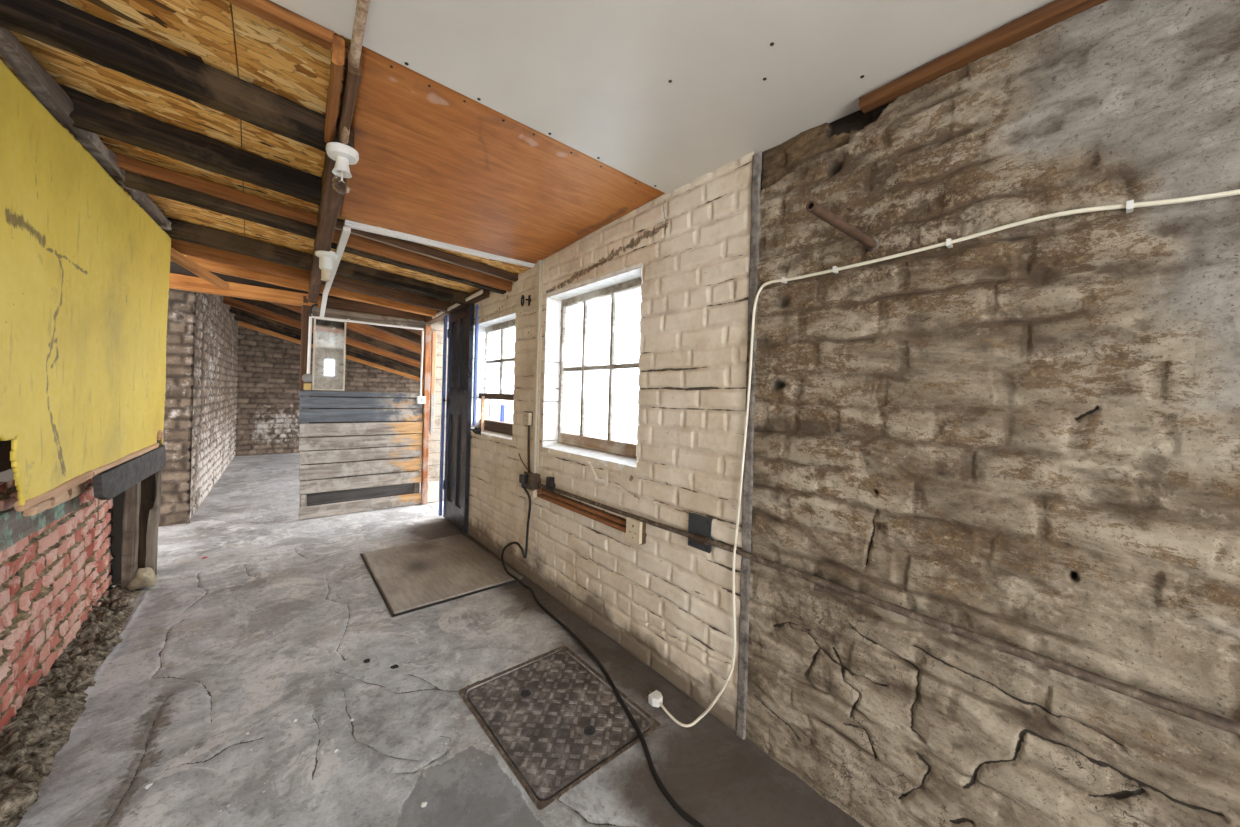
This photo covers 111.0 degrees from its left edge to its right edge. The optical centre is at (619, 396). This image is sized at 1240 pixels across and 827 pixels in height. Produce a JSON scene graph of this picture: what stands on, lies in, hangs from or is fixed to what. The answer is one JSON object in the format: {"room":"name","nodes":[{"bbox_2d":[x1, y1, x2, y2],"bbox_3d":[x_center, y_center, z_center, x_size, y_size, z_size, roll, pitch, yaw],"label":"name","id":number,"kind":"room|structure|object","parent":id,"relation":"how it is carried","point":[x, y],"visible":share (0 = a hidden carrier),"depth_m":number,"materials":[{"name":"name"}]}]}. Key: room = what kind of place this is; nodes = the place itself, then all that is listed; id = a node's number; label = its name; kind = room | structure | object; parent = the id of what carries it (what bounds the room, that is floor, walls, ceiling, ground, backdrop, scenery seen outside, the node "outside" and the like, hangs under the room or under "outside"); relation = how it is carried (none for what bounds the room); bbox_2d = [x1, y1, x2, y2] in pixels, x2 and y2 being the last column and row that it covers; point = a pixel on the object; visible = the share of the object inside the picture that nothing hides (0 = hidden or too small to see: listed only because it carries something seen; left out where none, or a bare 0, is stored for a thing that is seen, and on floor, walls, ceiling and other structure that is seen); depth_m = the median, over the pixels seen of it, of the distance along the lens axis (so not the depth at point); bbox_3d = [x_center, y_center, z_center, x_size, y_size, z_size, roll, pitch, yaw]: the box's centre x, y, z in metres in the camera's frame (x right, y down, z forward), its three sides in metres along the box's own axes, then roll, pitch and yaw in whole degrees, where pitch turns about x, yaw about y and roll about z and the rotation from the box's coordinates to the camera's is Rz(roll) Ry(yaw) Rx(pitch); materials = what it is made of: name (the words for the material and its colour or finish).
{"room":"old workshop outbuilding","nodes":[
{"label":"old workshop outbuilding","id":0,"kind":"room"},
{"bbox_2d":[0,440,11,471],"bbox_3d":[-2.587,-0.522,1.682,0.120,1.700,2.710,2,0,-41],"label":"wall","id":1,"kind":"structure","parent":0,"point":[5,446],"depth_m":1.86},
{"bbox_2d":[0,469,13,481],"bbox_3d":[-2.501,0.856,1.584,0.340,0.850,2.400,2,0,-41],"label":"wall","id":2,"kind":"structure","parent":0,"point":[7,475],"depth_m":2.21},
{"bbox_2d":[0,477,115,731],"bbox_3d":[-2.340,0.785,1.729,0.055,1.000,2.410,2,0,-41],"label":"wall","id":3,"kind":"structure","parent":0,"point":[51,578],"depth_m":1.76,"materials":[{"name":"red brick"}]},
{"bbox_2d":[0,495,80,551],"bbox_3d":[-1.999,0.433,1.367,0.060,0.168,1.488,2,0,-41],"label":"beam","id":4,"kind":"structure","parent":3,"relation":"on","point":[14,526],"depth_m":1.48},
{"bbox_2d":[23,499,50,516],"bbox_3d":[-2.075,0.396,1.518,0.034,0.037,0.137,2,-2,-40],"label":"wood offcut","id":5,"kind":"object","parent":4,"relation":"on","point":[42,506],"visible":0.77,"depth_m":1.49,"materials":[{"name":"brown wood"}]},
{"bbox_2d":[48,491,68,508],"bbox_3d":[-2.193,0.398,1.655,0.037,0.048,0.159,2,-2,-40],"label":"wood offcut","id":6,"kind":"object","parent":4,"relation":"on","point":[56,500],"visible":0.49,"depth_m":1.64,"materials":[{"name":"brown wood"}]},
{"bbox_2d":[67,482,84,499],"bbox_3d":[-2.338,0.399,1.821,0.035,0.058,0.177,2,-1,-40],"label":"wood offcut","id":7,"kind":"object","parent":4,"relation":"on","point":[77,490],"visible":0.45,"depth_m":1.81,"materials":[{"name":"brown wood"}]},
{"bbox_2d":[0,59,170,511],"bbox_3d":[-2.219,-0.321,1.797,0.033,1.361,2.358,2,0,-36],"label":"board","id":8,"kind":"object","parent":3,"relation":"attached to","point":[85,269],"visible":1,"depth_m":1.60,"materials":[{"name":"paint"}]},
{"bbox_2d":[0,26,171,229],"bbox_3d":[-2.169,-1.036,1.760,0.064,0.070,2.469,2,0,-37],"label":"wall plate","id":9,"kind":"object","parent":8,"relation":"on","point":[42,85],"visible":0.82,"depth_m":1.47,"materials":[{"name":"wood"}]},
{"bbox_2d":[92,445,164,499],"bbox_3d":[-2.584,0.389,2.273,0.026,0.147,1.066,2,0,-36],"label":"plank","id":10,"kind":"object","parent":8,"relation":"attached to","point":[110,483],"visible":0.94,"depth_m":2.13,"materials":[{"name":"wood"}]},
{"bbox_2d":[109,491,124,585],"bbox_3d":[-3.371,0.756,2.714,0.345,1.000,0.170,2,0,-41],"label":"wall","id":11,"kind":"structure","parent":0,"point":[118,501],"depth_m":2.73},
{"bbox_2d":[0,0,244,260],"bbox_3d":[-3.019,-1.195,1.720,2.250,0.189,4.000,2,0,-41],"label":"ceiling","id":12,"kind":"structure","parent":0,"point":[202,31],"depth_m":1.45,"materials":[{"name":"wood"}]},
{"bbox_2d":[159,288,195,526],"bbox_3d":[-4.685,-0.041,3.409,1.800,2.480,0.036,2,0,-41],"label":"wall","id":13,"kind":"structure","parent":0,"point":[174,506],"depth_m":3.94,"materials":[{"name":"brick"}]},
{"bbox_2d":[186,292,238,523],"bbox_3d":[-5.559,-0.215,5.931,0.059,2.780,5.057,2,0,-38],"label":"wall","id":14,"kind":"structure","parent":0,"point":[216,328],"depth_m":5.12,"materials":[{"name":"brick"}]},
{"bbox_2d":[170,261,368,303],"bbox_3d":[-3.235,-1.106,4.215,3.000,0.370,0.015,2,0,-41],"label":"ceiling","id":15,"kind":"structure","parent":0,"point":[175,268],"depth_m":3.94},
{"bbox_2d":[225,296,420,366],"bbox_3d":[-4.424,-0.981,6.798,4.600,1.318,5.500,2,0,-41],"label":"ceiling","id":16,"kind":"structure","parent":0,"point":[418,332],"depth_m":5.94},
{"bbox_2d":[223,296,420,367],"bbox_3d":[-4.347,-0.877,6.934,4.331,1.302,0.060,2,0,-41],"label":"rafter","id":17,"kind":"object","parent":16,"relation":"attached to","point":[227,301],"visible":0.44,"depth_m":6.42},
{"bbox_2d":[227,296,420,361],"bbox_3d":[-3.822,-0.862,6.330,4.330,1.303,0.059,2,0,-41],"label":"rafter","id":18,"kind":"object","parent":16,"relation":"attached to","point":[262,304],"visible":0.44,"depth_m":6.21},
{"bbox_2d":[229,306,419,372],"bbox_3d":[-4.872,-0.891,7.537,4.330,1.303,0.061,2,0,-41],"label":"rafter","id":19,"kind":"object","parent":16,"relation":"attached to","point":[233,310],"visible":0.34,"depth_m":7.08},
{"bbox_2d":[234,314,419,377],"bbox_3d":[-5.394,-0.905,8.143,4.329,1.301,0.063,2,0,-41],"label":"rafter","id":20,"kind":"object","parent":16,"relation":"attached to","point":[237,317],"visible":0.43,"depth_m":7.74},
{"bbox_2d":[238,321,419,380],"bbox_3d":[-5.887,-0.919,8.708,4.330,1.301,0.060,2,0,-41],"label":"rafter","id":21,"kind":"object","parent":16,"relation":"attached to","point":[242,324],"visible":0.27,"depth_m":8.47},
{"bbox_2d":[277,303,420,353],"bbox_3d":[-3.298,-0.847,5.726,4.329,1.302,0.060,2,0,-41],"label":"rafter","id":22,"kind":"object","parent":16,"relation":"attached to","point":[354,326],"visible":0.2,"depth_m":5.73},
{"bbox_2d":[367,324,420,343],"bbox_3d":[-2.807,-0.834,5.160,4.330,1.302,0.060,2,0,-41],"label":"rafter","id":23,"kind":"object","parent":16,"relation":"attached to","point":[400,332],"visible":0.07,"depth_m":5.24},
{"bbox_2d":[235,326,421,455],"bbox_3d":[-5.130,-0.328,9.572,5.600,3.030,0.038,2,0,-41],"label":"wall","id":24,"kind":"structure","parent":0,"point":[268,388],"depth_m":8.23,"materials":[{"name":"brick"}]},
{"bbox_2d":[17,453,863,826],"bbox_3d":[-1.914,1.251,3.534,8.200,0.020,13.800,2,0,-41],"label":"floor","id":25,"kind":"structure","parent":0,"point":[280,620],"depth_m":1.73,"materials":[{"name":"concrete"}]},
{"bbox_2d":[0,581,143,826],"bbox_3d":[-2.128,1.187,1.611,0.249,0.132,2.780,2,0,-41],"label":"rubble","id":26,"kind":"object","parent":25,"relation":"on","point":[50,701],"visible":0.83,"depth_m":1.64,"materials":[{"name":"gravel"}]},
{"bbox_2d":[0,786,36,826],"bbox_3d":[-1.760,1.169,1.216,0.099,0.074,0.101,2,0,0],"label":"lump","id":27,"kind":"object","parent":26,"relation":"on","point":[14,800],"visible":1,"depth_m":1.22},
{"bbox_2d":[18,722,51,747],"bbox_3d":[-2.033,1.167,1.474,0.086,0.063,0.076,2,0,-41],"label":"lump","id":28,"kind":"object","parent":26,"relation":"on","point":[33,734],"visible":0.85,"depth_m":1.46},
{"bbox_2d":[66,675,93,690],"bbox_3d":[-2.212,1.167,1.744,0.072,0.053,0.060,2,0,-4],"label":"lump","id":29,"kind":"object","parent":26,"relation":"on","point":[77,682],"visible":1,"depth_m":1.73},
{"bbox_2d":[95,627,118,640],"bbox_3d":[-2.511,1.160,2.085,0.072,0.050,0.069,2,0,-41],"label":"lump","id":30,"kind":"object","parent":26,"relation":"on","point":[109,633],"visible":1,"depth_m":2.07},
{"bbox_2d":[108,596,133,609],"bbox_3d":[-2.786,1.148,2.380,0.094,0.059,0.074,2,0,-41],"label":"lump","id":31,"kind":"object","parent":26,"relation":"on","point":[125,601],"visible":1,"depth_m":2.36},
{"bbox_2d":[121,482,140,591],"bbox_3d":[-3.063,0.769,2.672,0.068,0.923,0.112,2,0,-40],"label":"stud","id":32,"kind":"object","parent":25,"relation":"on","point":[132,497],"visible":0.64,"depth_m":2.64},
{"bbox_2d":[127,567,157,589],"bbox_3d":[-3.018,1.147,2.697,0.127,0.138,0.116,2,0,-41],"label":"lump","id":33,"kind":"object","parent":25,"relation":"on","point":[144,577],"visible":0.99,"depth_m":2.67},
{"bbox_2d":[138,473,155,568],"bbox_3d":[-3.092,0.779,2.761,0.110,0.903,0.037,2,-2,-41],"label":"black lath","id":34,"kind":"object","parent":25,"relation":"on","point":[148,485],"visible":0.38,"depth_m":2.76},
{"bbox_2d":[145,439,163,581],"bbox_3d":[-3.069,0.756,2.808,0.054,0.950,0.178,2,0,-40],"label":"stud","id":35,"kind":"object","parent":25,"relation":"on","point":[154,514],"visible":0.62,"depth_m":2.78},
{"bbox_2d":[298,390,422,519],"bbox_3d":[-2.723,0.583,4.545,1.153,1.283,0.079,2,0,-41],"label":"wall","id":36,"kind":"structure","parent":25,"relation":"on","point":[361,451],"depth_m":4.48,"materials":[{"name":"grey wood"}]},
{"bbox_2d":[300,296,310,390],"bbox_3d":[-3.112,-0.522,4.219,0.080,0.936,0.073,2,0,-41],"label":"timber post","id":37,"kind":"object","parent":36,"relation":"on","point":[305,308],"visible":0.66,"depth_m":4.18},
{"bbox_2d":[302,314,312,389],"bbox_3d":[-3.060,-0.439,4.182,0.089,0.753,0.048,2,0,-41],"label":"conduit","id":38,"kind":"object","parent":37,"relation":"attached to","point":[307,378],"visible":1,"depth_m":4.18,"materials":[{"name":"white plastic"}]},
{"bbox_2d":[312,318,345,390],"bbox_3d":[-2.928,-0.419,4.294,0.272,0.715,0.022,2,0,-41],"label":"electrical panel","id":39,"kind":"object","parent":36,"relation":"on","point":[329,336],"visible":1,"depth_m":4.29,"materials":[{"name":"grey metal"}]},
{"bbox_2d":[420,328,424,392],"bbox_3d":[-2.273,-0.411,4.904,0.032,0.750,0.054,2,0,-41],"label":"conduit","id":40,"kind":"object","parent":36,"relation":"on","point":[423,328],"visible":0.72,"depth_m":4.89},
{"bbox_2d":[420,325,430,503],"bbox_3d":[-2.245,0.212,4.924,0.066,2.056,0.079,1,0,-41],"label":"timber post","id":41,"kind":"object","parent":25,"relation":"on","point":[427,354],"visible":0.98,"depth_m":4.89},
{"bbox_2d":[312,307,430,328],"bbox_3d":[-2.630,-0.829,4.592,1.126,0.104,0.064,2,0,-41],"label":"rail","id":42,"kind":"object","parent":41,"relation":"attached to","point":[331,313],"visible":0.76,"depth_m":4.52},
{"bbox_2d":[311,316,422,329],"bbox_3d":[-2.638,-0.776,4.520,1.035,0.032,0.032,2,0,-41],"label":"conduit","id":43,"kind":"object","parent":42,"relation":"attached to","point":[316,317],"visible":1,"depth_m":4.47,"materials":[{"name":"plastic"}]},
{"bbox_2d":[321,297,426,320],"bbox_3d":[-2.631,-0.937,4.673,1.125,0.115,0.084,3,-1,-41],"label":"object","id":44,"kind":"structure","parent":42,"relation":"on","point":[332,303],"depth_m":4.56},
{"bbox_2d":[427,481,438,501],"bbox_3d":[-2.193,1.114,4.988,0.120,0.230,0.035,2,0,-41],"label":"base block","id":45,"kind":"object","parent":25,"relation":"on","point":[432,486],"visible":0.94,"depth_m":4.97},
{"bbox_2d":[360,534,522,616],"bbox_3d":[-1.373,1.255,3.151,0.835,0.024,1.168,2,0,-41],"label":"board","id":46,"kind":"object","parent":25,"relation":"on","point":[412,577],"visible":0.99,"depth_m":3.02,"materials":[{"name":"wood"}]},
{"bbox_2d":[459,645,659,809],"bbox_3d":[-0.270,1.300,1.767,0.550,0.026,0.690,2,0,-41],"label":"manhole cover","id":47,"kind":"object","parent":25,"relation":"in","point":[555,721],"visible":0.95,"depth_m":1.70,"materials":[{"name":"metal"}]},
{"bbox_2d":[501,486,704,826],"bbox_3d":[-0.041,0.961,1.885,0.261,0.673,2.859,2,0,-35],"label":"cable","id":48,"kind":"object","parent":25,"relation":"on","point":[685,815],"visible":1,"depth_m":1.87,"materials":[{"name":"rubber"}]},
{"bbox_2d":[646,690,662,707],"bbox_3d":[0.148,1.284,1.813,0.052,0.034,0.064,2,0,-41],"label":"plug","id":49,"kind":"object","parent":25,"relation":"on","point":[655,697],"visible":0.98,"depth_m":1.80,"materials":[{"name":"plastic"}]},
{"bbox_2d":[232,4,664,302],"bbox_3d":[-1.502,-1.002,3.043,1.816,0.156,4.000,2,0,-41],"label":"ceiling","id":50,"kind":"structure","parent":0,"point":[435,162],"depth_m":1.84,"materials":[{"name":"wood"}]},
{"bbox_2d":[308,117,353,302],"bbox_3d":[-2.031,-0.972,2.889,0.082,0.132,3.354,2,0,-37],"label":"beam","id":51,"kind":"structure","parent":50,"relation":"attached to","point":[332,196],"depth_m":2.11,"materials":[{"name":"wood"}]},
{"bbox_2d":[0,0,326,152],"bbox_3d":[-1.385,-1.010,1.329,0.825,0.164,0.094,2,0,-41],"label":"joist","id":52,"kind":"object","parent":51,"relation":"attached to","point":[56,23],"visible":0.93,"depth_m":1.28,"materials":[{"name":"wood"}]},
{"bbox_2d":[54,84,321,204],"bbox_3d":[-1.726,-1.016,1.788,0.816,0.164,0.104,2,0,-41],"label":"joist","id":53,"kind":"object","parent":51,"relation":"attached to","point":[91,114],"visible":0.91,"depth_m":1.72,"materials":[{"name":"wood"}]},
{"bbox_2d":[109,170,316,238],"bbox_3d":[-2.078,-1.006,2.250,0.796,0.123,0.128,2,0,-41],"label":"joist","id":54,"kind":"object","parent":51,"relation":"attached to","point":[164,189],"visible":0.73,"depth_m":2.19,"materials":[{"name":"wood"}]},
{"bbox_2d":[112,151,317,225],"bbox_3d":[-1.989,-1.022,2.130,0.796,0.116,0.054,2,0,-41],"label":"joist","id":55,"kind":"object","parent":51,"relation":"attached to","point":[127,163],"visible":0.91,"depth_m":2.09,"materials":[{"name":"wood"}]},
{"bbox_2d":[162,217,311,270],"bbox_3d":[-2.584,-1.033,2.924,0.791,0.162,0.118,2,0,-41],"label":"joist","id":56,"kind":"object","parent":51,"relation":"attached to","point":[181,230],"visible":0.92,"depth_m":2.87,"materials":[{"name":"wood"}]},
{"bbox_2d":[170,247,228,288],"bbox_3d":[-3.103,-0.937,3.105,0.068,0.102,0.942,2,0,-23],"label":"diagonal brace","id":57,"kind":"object","parent":56,"relation":"attached to","point":[177,257],"visible":0.77,"depth_m":3.11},
{"bbox_2d":[171,238,310,281],"bbox_3d":[-2.907,-1.046,3.240,0.932,0.169,0.060,2,0,-41],"label":"joist","id":58,"kind":"object","parent":51,"relation":"attached to","point":[184,247],"visible":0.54,"depth_m":3.23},
{"bbox_2d":[186,255,308,291],"bbox_3d":[-3.129,-1.045,3.629,0.806,0.158,0.060,2,0,-41],"label":"joist","id":59,"kind":"object","parent":51,"relation":"attached to","point":[222,268],"visible":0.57,"depth_m":3.60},
{"bbox_2d":[315,251,337,280],"bbox_3d":[-1.866,-0.826,2.704,0.120,0.180,0.120,2,0,-41],"label":"holder","id":60,"kind":"object","parent":51,"relation":"attached to","point":[326,258],"visible":1,"depth_m":2.68,"materials":[{"name":"white plastic"}]},
{"bbox_2d":[326,142,358,194],"bbox_3d":[-1.010,-0.817,1.548,0.101,0.159,0.101,2,0,-41],"label":"holder","id":61,"kind":"object","parent":51,"relation":"attached to","point":[344,155],"visible":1,"depth_m":1.53,"materials":[{"name":"white plastic"}]},
{"bbox_2d":[331,242,505,293],"bbox_3d":[-1.353,-0.927,3.028,1.203,0.192,0.099,2,0,-41],"label":"joist","id":62,"kind":"object","parent":51,"relation":"attached to","point":[333,245],"visible":0.38,"depth_m":2.96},
{"bbox_2d":[320,226,350,316],"bbox_3d":[-2.234,-0.856,3.287,0.039,0.187,2.408,2,0,-38],"label":"sloping trunking","id":63,"kind":"object","parent":62,"relation":"attached to","point":[346,231],"visible":0.96,"depth_m":2.90,"materials":[{"name":"white plastic"}]},
{"bbox_2d":[331,229,512,291],"bbox_3d":[-1.279,-0.923,2.941,1.206,0.191,0.060,2,0,-41],"label":"joist","id":64,"kind":"object","parent":51,"relation":"attached to","point":[360,243],"visible":0.59,"depth_m":2.86,"materials":[{"name":"wood"}]},
{"bbox_2d":[335,228,514,281],"bbox_3d":[-1.235,-0.945,2.885,1.203,0.120,0.017,2,0,-41],"label":"joist","id":65,"kind":"object","parent":51,"relation":"attached to","point":[335,228],"visible":0.34,"depth_m":2.82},
{"bbox_2d":[336,218,517,280],"bbox_3d":[-1.209,-0.953,2.855,1.207,0.134,0.055,2,0,-41],"label":"joist","id":66,"kind":"object","parent":51,"relation":"attached to","point":[409,245],"visible":0.89,"depth_m":2.82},
{"bbox_2d":[324,33,344,143],"bbox_3d":[-0.914,-0.956,1.359,0.031,0.088,0.462,2,-1,-37],"label":"batten","id":67,"kind":"object","parent":50,"relation":"attached to","point":[338,44],"visible":0.98,"depth_m":1.26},
{"bbox_2d":[337,43,361,139],"bbox_3d":[-0.886,-0.955,1.386,0.034,0.093,0.454,2,-1,-37],"label":"batten","id":68,"kind":"object","parent":50,"relation":"attached to","point":[352,76],"visible":0.83,"depth_m":1.30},
{"bbox_2d":[344,220,534,267],"bbox_3d":[-1.069,-0.944,2.693,1.136,0.025,0.052,2,0,-37],"label":"trunking","id":69,"kind":"object","parent":50,"relation":"attached to","point":[351,224],"depth_m":2.60,"materials":[{"name":"white plastic"}]},
{"bbox_2d":[471,326,490,428],"bbox_3d":[-1.298,-0.166,3.971,0.174,0.990,0.009,2,0,-41],"label":"wall","id":70,"kind":"structure","parent":0,"point":[481,373],"depth_m":3.97,"materials":[{"name":"white paint"}]},
{"bbox_2d":[542,296,561,446],"bbox_3d":[-0.445,-0.163,2.937,0.174,1.030,0.009,2,0,-41],"label":"wall","id":71,"kind":"structure","parent":0,"point":[553,313],"depth_m":2.92,"materials":[{"name":"white paint"}]},
{"bbox_2d":[489,151,764,446],"bbox_3d":[0.845,0.049,1.709,0.080,2.650,7.470,2,0,-41],"label":"wall","id":72,"kind":"structure","parent":0,"point":[574,339],"depth_m":3.06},
{"bbox_2d":[270,0,1054,192],"bbox_3d":[0.042,-0.972,-0.550,3.900,0.015,3.650,2,0,-41],"label":"ceiling","id":73,"kind":"structure","parent":0,"point":[594,76],"depth_m":1.22,"materials":[{"name":"paint"}]},
{"bbox_2d":[332,0,369,147],"bbox_3d":[-0.195,-0.920,0.458,0.068,0.092,2.785,2,0,-37],"label":"ceiling pipe","id":74,"kind":"object","parent":73,"relation":"attached to","point":[362,6],"visible":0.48,"depth_m":1.12,"materials":[{"name":"metal"}]},
{"bbox_2d":[429,0,1239,826],"bbox_3d":[0.399,0.166,1.807,0.073,2.350,8.203,2,0,-40],"label":"wall","id":75,"kind":"structure","parent":0,"point":[1025,436],"depth_m":1.15,"materials":[{"name":"brick"}]},
{"bbox_2d":[429,332,436,433],"bbox_3d":[-2.183,-0.176,4.976,0.054,1.156,0.023,2,0,-41],"label":"batten","id":76,"kind":"object","parent":75,"relation":"attached to","point":[434,334],"visible":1,"depth_m":4.96,"materials":[{"name":"white wood"}]},
{"bbox_2d":[427,318,448,502],"bbox_3d":[-2.152,0.100,5.061,0.245,2.320,0.060,2,0,-41],"label":"trim","id":77,"kind":"structure","parent":75,"relation":"attached to","point":[434,439],"depth_m":5.02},
{"bbox_2d":[438,303,473,532],"bbox_3d":[-1.545,0.199,4.176,0.205,2.115,0.687,2,0,-41],"label":"door","id":78,"kind":"structure","parent":75,"relation":"in","point":[459,333],"depth_m":4.09,"materials":[{"name":"blue paint"}]},
{"bbox_2d":[424,289,489,323],"bbox_3d":[-1.682,-0.882,4.267,0.092,0.078,1.767,2,-1,-39],"label":"wall plate","id":79,"kind":"object","parent":75,"relation":"attached to","point":[478,295],"visible":0.8,"depth_m":4.01,"materials":[{"name":"white wood"}]},
{"bbox_2d":[320,285,437,316],"bbox_3d":[-2.341,-0.948,4.249,1.087,0.182,0.074,2,0,-41],"label":"joist","id":80,"kind":"object","parent":79,"relation":"on","point":[336,292],"visible":0.56,"depth_m":4.19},
{"bbox_2d":[321,275,451,312],"bbox_3d":[-2.095,-0.943,3.947,1.116,0.186,0.060,2,0,-41],"label":"joist","id":81,"kind":"object","parent":79,"relation":"on","point":[339,282],"visible":0.87,"depth_m":3.89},
{"bbox_2d":[336,260,469,305],"bbox_3d":[-1.786,-0.939,3.567,1.144,0.184,0.096,2,0,-41],"label":"joist","id":82,"kind":"object","parent":79,"relation":"on","point":[346,269],"visible":0.91,"depth_m":3.50,"materials":[{"name":"wood"}]},
{"bbox_2d":[472,304,478,425],"bbox_3d":[-1.298,-0.281,3.834,0.022,1.090,0.030,2,0,-41],"label":"trim","id":83,"kind":"structure","parent":75,"relation":"attached to","point":[477,306],"depth_m":3.82,"materials":[{"name":"blue paint"}]},
{"bbox_2d":[472,430,511,439],"bbox_3d":[-0.980,0.315,3.674,0.325,0.085,0.880,2,0,-41],"label":"trim","id":84,"kind":"structure","parent":75,"relation":"attached to","point":[489,434],"depth_m":3.57,"materials":[{"name":"white paint"}]},
{"bbox_2d":[474,312,515,328],"bbox_3d":[-0.953,-0.655,3.674,0.324,0.034,0.880,2,0,-41],"label":"trim","id":85,"kind":"structure","parent":75,"relation":"attached to","point":[509,317],"depth_m":3.63,"materials":[{"name":"white paint"}]},
{"bbox_2d":[479,319,514,435],"bbox_3d":[-1.010,-0.166,3.670,0.085,0.975,0.941,2,0,-39],"label":"window","id":86,"kind":"structure","parent":75,"relation":"in","point":[489,425],"depth_m":3.73,"materials":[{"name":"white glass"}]},
{"bbox_2d":[522,411,532,425],"bbox_3d":[-0.659,0.155,3.028,0.049,0.097,0.120,2,0,-41],"label":"wall socket","id":87,"kind":"object","parent":75,"relation":"attached to","point":[527,419],"visible":0.96,"depth_m":2.99,"materials":[{"name":"plastic"}]},
{"bbox_2d":[523,471,540,497],"bbox_3d":[-0.613,0.603,2.943,0.068,0.160,0.175,2,0,-41],"label":"junction box","id":88,"kind":"object","parent":75,"relation":"attached to","point":[534,479],"visible":0.8,"depth_m":2.89,"materials":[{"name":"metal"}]},
{"bbox_2d":[532,260,541,472],"bbox_3d":[-0.574,-0.205,2.954,0.024,1.473,0.044,2,0,-41],"label":"pipe","id":89,"kind":"object","parent":75,"relation":"attached to","point":[539,263],"depth_m":2.94,"materials":[{"name":"white plastic"}]},
{"bbox_2d":[536,260,543,472],"bbox_3d":[-0.548,-0.205,2.917,0.013,1.460,0.018,2,0,-41],"label":"pipe","id":90,"kind":"object","parent":75,"relation":"attached to","point":[542,260],"visible":1,"depth_m":2.91,"materials":[{"name":"beige plastic"}]},
{"bbox_2d":[537,488,625,532],"bbox_3d":[-0.239,0.655,2.510,0.037,0.067,0.960,2,0,-39],"label":"batten","id":91,"kind":"object","parent":75,"relation":"attached to","point":[609,519],"visible":0.9,"depth_m":2.45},
{"bbox_2d":[544,443,636,469],"bbox_3d":[-0.105,0.340,2.612,0.327,0.085,0.950,2,0,-41],"label":"trim","id":92,"kind":"structure","parent":75,"relation":"attached to","point":[602,456],"depth_m":2.49,"materials":[{"name":"white paint"}]},
{"bbox_2d":[547,263,642,304],"bbox_3d":[-0.077,-0.670,2.613,0.326,0.034,0.950,2,0,-41],"label":"trim","id":93,"kind":"structure","parent":75,"relation":"attached to","point":[610,279],"depth_m":2.52,"materials":[{"name":"white paint"}]},
{"bbox_2d":[557,277,641,456],"bbox_3d":[-0.109,-0.170,2.606,0.048,0.990,0.974,2,0,-39],"label":"window","id":94,"kind":"structure","parent":75,"relation":"in","point":[609,444],"depth_m":2.67,"materials":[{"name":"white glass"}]},
{"bbox_2d":[626,517,646,544],"bbox_3d":[0.084,0.658,2.099,0.063,0.114,0.099,2,0,-41],"label":"box","id":95,"kind":"object","parent":75,"relation":"attached to","point":[635,528],"visible":0.96,"depth_m":2.07,"materials":[{"name":"beige plastic"}]},
{"bbox_2d":[688,512,712,552],"bbox_3d":[0.335,0.575,1.802,0.058,0.142,0.118,2,0,-41],"label":"switch box","id":96,"kind":"object","parent":75,"relation":"attached to","point":[700,526],"visible":0.99,"depth_m":1.79,"materials":[{"name":"plastic"}]},
{"bbox_2d":[736,152,761,739],"bbox_3d":[0.496,0.199,1.645,0.021,2.270,0.041,2,0,-41],"label":"trim","id":97,"kind":"structure","parent":75,"relation":"attached to","point":[757,158],"depth_m":1.64,"materials":[{"name":"metal"}]},
{"bbox_2d":[805,200,879,250],"bbox_3d":[0.625,-0.470,1.183,0.458,0.056,0.044,2,0,-41],"label":"pipe stub","id":98,"kind":"object","parent":75,"relation":"attached to","point":[813,207],"visible":1,"depth_m":1.13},
{"bbox_2d":[538,483,1239,735],"bbox_3d":[1.175,0.633,0.771,0.037,0.046,5.402,2,0,-39],"label":"conduit","id":99,"kind":"object","parent":75,"relation":"attached to","point":[1222,723],"visible":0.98,"depth_m":1.06,"materials":[{"name":"metal"}]},
{"bbox_2d":[659,189,1239,726],"bbox_3d":[0.855,0.441,1.172,0.137,1.760,1.829,2,0,-44],"label":"cable","id":100,"kind":"object","parent":75,"relation":"attached to","point":[1130,205],"visible":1,"depth_m":1.34,"materials":[{"name":"plastic"}]},
{"bbox_2d":[858,0,1108,113],"bbox_3d":[1.124,-0.910,0.908,0.055,0.038,1.136,2,0,-39],"label":"timber ledger","id":101,"kind":"object","parent":75,"relation":"attached to","point":[1038,20],"visible":1,"depth_m":1.11,"materials":[{"name":"wood"}]},
{"label":"outside","id":102,"kind":"structure","parent":0,"visible":0},
{"bbox_2d":[579,424,637,442],"bbox_3d":[1.987,1.506,9.711,12.200,0.200,20.000,2,0,-41],"label":"ground","id":103,"kind":"structure","parent":102,"point":[622,432],"depth_m":16.16,"materials":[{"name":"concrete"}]},
{"bbox_2d":[498,327,515,422],"bbox_3d":[-1.199,-0.009,4.734,0.800,2.650,0.120,2,0,-41],"label":"wall","id":104,"kind":"structure","parent":103,"relation":"on","point":[509,375],"depth_m":4.64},
{"bbox_3d":[-0.529,0.060,-0.842,0.100,2.550,3.820,2,0,-41],"label":"wall","id":105,"kind":"structure","parent":0,"visible":0},
{"bbox_2d":[225,0,332,49],"bbox_3d":[-1.230,-1.011,0.799,1.154,0.044,0.049,3,-1,-41],"label":"batten","id":106,"kind":"object","parent":105,"relation":"attached to","point":[268,10],"visible":1,"depth_m":1.10,"materials":[{"name":"wood"}]},
{"bbox_3d":[-5.019,-0.115,2.348,0.100,2.650,1.470,2,0,-41],"label":"wall","id":107,"kind":"structure","parent":0,"visible":0},
{"bbox_2d":[169,273,321,306],"bbox_3d":[-4.048,-0.991,3.408,2.725,0.124,0.095,2,0,-41],"label":"tie beam","id":108,"kind":"structure","parent":107,"relation":"attached to","point":[176,281],"depth_m":3.88,"materials":[{"name":"wood"}]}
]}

